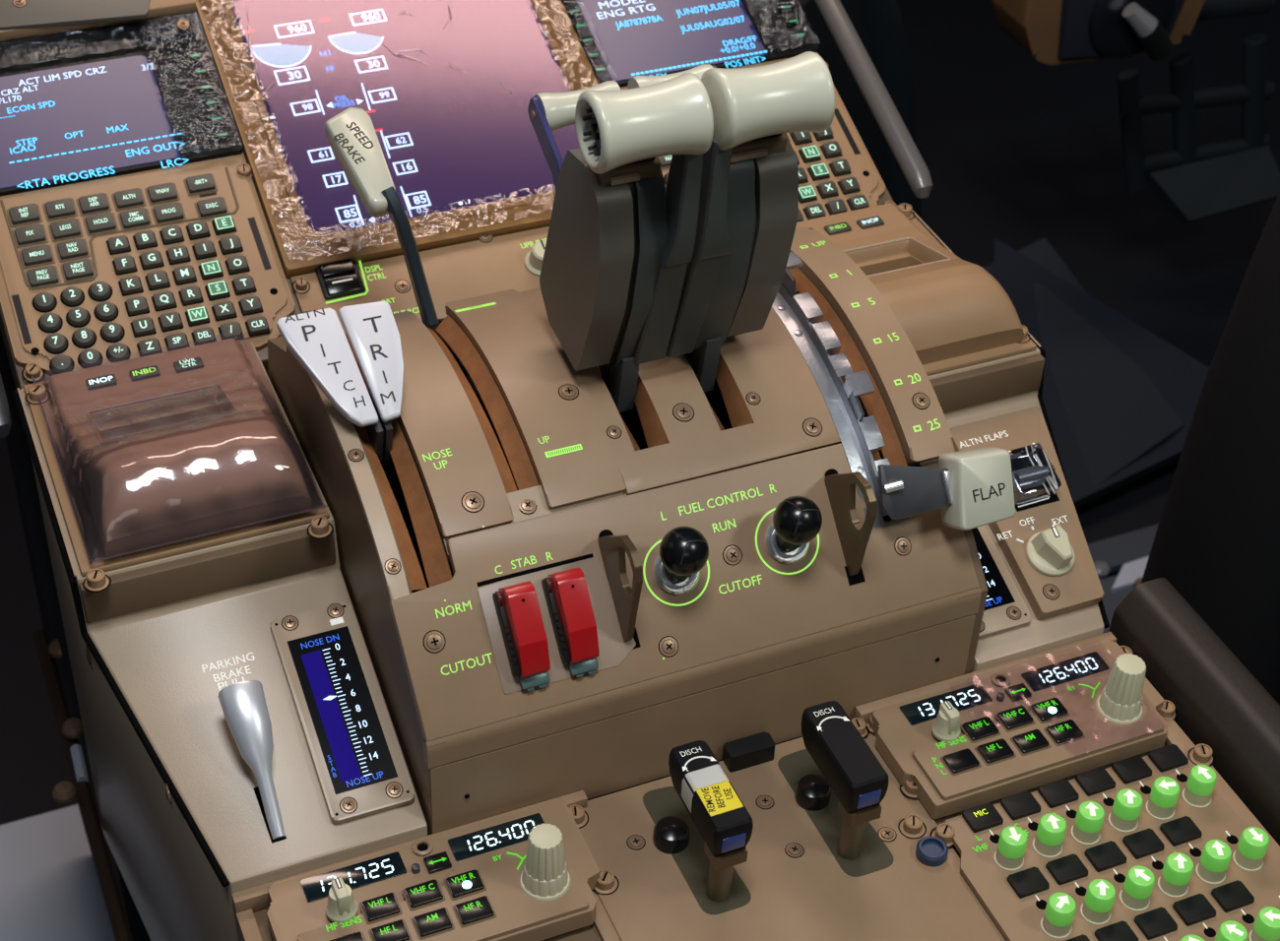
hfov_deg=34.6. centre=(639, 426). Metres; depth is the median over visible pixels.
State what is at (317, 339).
lever
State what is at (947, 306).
control device
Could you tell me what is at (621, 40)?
display unit
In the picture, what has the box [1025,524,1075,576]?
rotary selector
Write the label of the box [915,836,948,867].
button
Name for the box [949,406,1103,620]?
switch panel
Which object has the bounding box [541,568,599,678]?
switch
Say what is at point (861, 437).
gate
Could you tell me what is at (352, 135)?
lever
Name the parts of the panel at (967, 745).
sensitivity knob, knob, knob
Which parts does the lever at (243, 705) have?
slot plate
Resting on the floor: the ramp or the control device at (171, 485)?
the ramp
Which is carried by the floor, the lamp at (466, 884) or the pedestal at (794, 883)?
the pedestal at (794, 883)
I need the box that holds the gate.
[771,252,890,528]
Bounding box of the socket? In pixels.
[581,108,600,156]
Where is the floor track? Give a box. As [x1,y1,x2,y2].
[1088,524,1158,634]
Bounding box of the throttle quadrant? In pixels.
[267,227,988,835]
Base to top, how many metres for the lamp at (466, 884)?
0.001 m
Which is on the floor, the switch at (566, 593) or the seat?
the seat
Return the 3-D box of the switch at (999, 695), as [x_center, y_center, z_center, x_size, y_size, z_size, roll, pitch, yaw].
[0.171,0.128,0.974,0.004,0.003,0.004,16,40,16]
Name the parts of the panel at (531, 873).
sensitivity knob, knob, knob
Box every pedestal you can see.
[0,151,893,940]
[231,632,1195,940]
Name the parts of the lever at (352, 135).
lever handle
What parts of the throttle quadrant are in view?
panel, switch guard, fuel control panel, panel, switch guard, panel, panel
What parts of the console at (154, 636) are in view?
edge trim, ledge plate, ledge plate, edge trim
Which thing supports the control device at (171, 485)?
on the console at (154, 636)
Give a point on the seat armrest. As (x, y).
(1220, 705)
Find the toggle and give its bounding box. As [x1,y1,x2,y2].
[1007,443,1061,511]
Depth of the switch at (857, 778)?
0.89 m
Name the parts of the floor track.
track plate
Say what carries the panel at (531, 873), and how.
on the pedestal at (794, 883)
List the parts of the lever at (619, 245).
reverse lever, lever stem, lever arm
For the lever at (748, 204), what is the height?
0.187 m
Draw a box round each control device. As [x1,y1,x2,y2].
[48,338,312,557]
[795,202,1023,365]
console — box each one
[12,203,1109,940]
[794,0,921,218]
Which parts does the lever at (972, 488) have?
lever arm, lever handle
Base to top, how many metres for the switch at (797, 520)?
0.041 m
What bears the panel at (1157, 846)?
on the pedestal at (794, 883)
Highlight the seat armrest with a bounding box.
[1108,577,1279,846]
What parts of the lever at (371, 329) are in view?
lever stem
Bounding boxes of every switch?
[315,258,365,299]
[411,863,420,874]
[492,580,550,692]
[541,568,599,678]
[653,526,708,594]
[668,740,753,902]
[765,496,822,564]
[801,701,889,860]
[996,692,1004,702]
[1122,2,1173,61]
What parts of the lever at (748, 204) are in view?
lever arm, lever stem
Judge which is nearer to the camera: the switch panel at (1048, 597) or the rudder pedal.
the switch panel at (1048, 597)
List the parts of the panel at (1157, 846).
volume knob, volume knob, volume knob, volume knob, volume knob, volume knob, volume knob, volume knob, volume knob, volume knob, volume knob, volume knob, volume knob, volume knob, volume knob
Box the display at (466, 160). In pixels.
[195,0,598,279]
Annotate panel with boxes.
[0,0,195,42]
[266,799,619,940]
[871,640,1177,819]
[897,743,1279,940]
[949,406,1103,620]
[992,0,1205,64]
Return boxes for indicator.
[270,601,414,825]
[971,525,1031,639]
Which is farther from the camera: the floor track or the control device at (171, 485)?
the floor track
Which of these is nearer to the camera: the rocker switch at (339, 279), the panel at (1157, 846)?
the panel at (1157, 846)
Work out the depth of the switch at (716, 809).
0.87 m
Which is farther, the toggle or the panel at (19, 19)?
the panel at (19, 19)
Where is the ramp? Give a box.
[983,237,1209,508]
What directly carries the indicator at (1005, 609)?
attached to the console at (154, 636)
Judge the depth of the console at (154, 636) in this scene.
0.93 m
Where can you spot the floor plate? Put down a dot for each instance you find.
(50, 890)
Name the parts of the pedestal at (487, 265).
panel, mounting frame, brightness knob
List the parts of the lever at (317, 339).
lever stem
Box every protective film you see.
[31,376,327,563]
[246,3,511,105]
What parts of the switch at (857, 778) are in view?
handle stem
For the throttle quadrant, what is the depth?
0.92 m
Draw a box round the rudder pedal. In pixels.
[1116,0,1279,224]
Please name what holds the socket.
attached to the lever at (619, 245)
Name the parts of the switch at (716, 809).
handle stem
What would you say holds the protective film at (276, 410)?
on the control device at (171, 485)
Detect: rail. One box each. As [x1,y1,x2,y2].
[0,373,11,438]
[32,629,133,940]
[813,0,932,197]
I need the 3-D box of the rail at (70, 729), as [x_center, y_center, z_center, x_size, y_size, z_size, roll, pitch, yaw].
[-0.333,0.219,1.220,0.029,0.021,0.300,-12,41,-17]
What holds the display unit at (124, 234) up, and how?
attached to the pedestal at (487, 265)
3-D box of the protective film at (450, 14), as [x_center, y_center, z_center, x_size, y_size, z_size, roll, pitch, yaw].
[-0.126,-0.195,1.149,0.202,0.082,0.197,-13,41,-19]
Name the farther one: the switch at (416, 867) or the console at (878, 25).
the console at (878, 25)
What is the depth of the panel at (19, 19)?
1.12 m
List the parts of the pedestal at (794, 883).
push cap, pedestal frame, black switch cap, fire switch panel, push cap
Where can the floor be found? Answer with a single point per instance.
(1018, 150)
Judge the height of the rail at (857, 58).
0.136 m
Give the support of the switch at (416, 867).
attached to the panel at (531, 873)
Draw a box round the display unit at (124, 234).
[0,11,295,383]
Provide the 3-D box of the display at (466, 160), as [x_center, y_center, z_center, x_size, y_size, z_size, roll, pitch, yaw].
[-0.128,-0.193,1.157,0.206,0.090,0.208,-13,41,-19]
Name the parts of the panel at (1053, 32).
panel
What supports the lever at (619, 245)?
attached to the throttle quadrant
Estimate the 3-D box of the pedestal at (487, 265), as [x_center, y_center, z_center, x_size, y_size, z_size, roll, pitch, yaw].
[-0.157,0.018,1.375,0.494,0.766,0.373,-13,41,-19]
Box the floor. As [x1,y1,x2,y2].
[0,0,1279,825]
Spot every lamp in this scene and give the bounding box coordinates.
[462,881,471,889]
[1048,706,1056,713]
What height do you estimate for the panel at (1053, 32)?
0.116 m
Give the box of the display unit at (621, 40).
[560,0,895,222]
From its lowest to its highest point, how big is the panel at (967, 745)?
0.042 m
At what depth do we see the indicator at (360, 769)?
0.92 m
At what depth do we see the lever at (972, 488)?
0.93 m
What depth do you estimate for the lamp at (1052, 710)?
0.96 m
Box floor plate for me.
[0,804,115,940]
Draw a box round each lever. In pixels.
[218,680,286,843]
[276,308,383,461]
[324,107,439,326]
[338,300,404,460]
[527,72,713,412]
[627,51,834,392]
[877,447,1015,530]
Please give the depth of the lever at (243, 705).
0.89 m
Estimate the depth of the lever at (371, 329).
0.91 m
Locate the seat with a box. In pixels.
[1140,192,1279,704]
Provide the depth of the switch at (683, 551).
0.88 m
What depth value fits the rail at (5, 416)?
0.99 m
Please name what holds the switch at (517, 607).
attached to the throttle quadrant

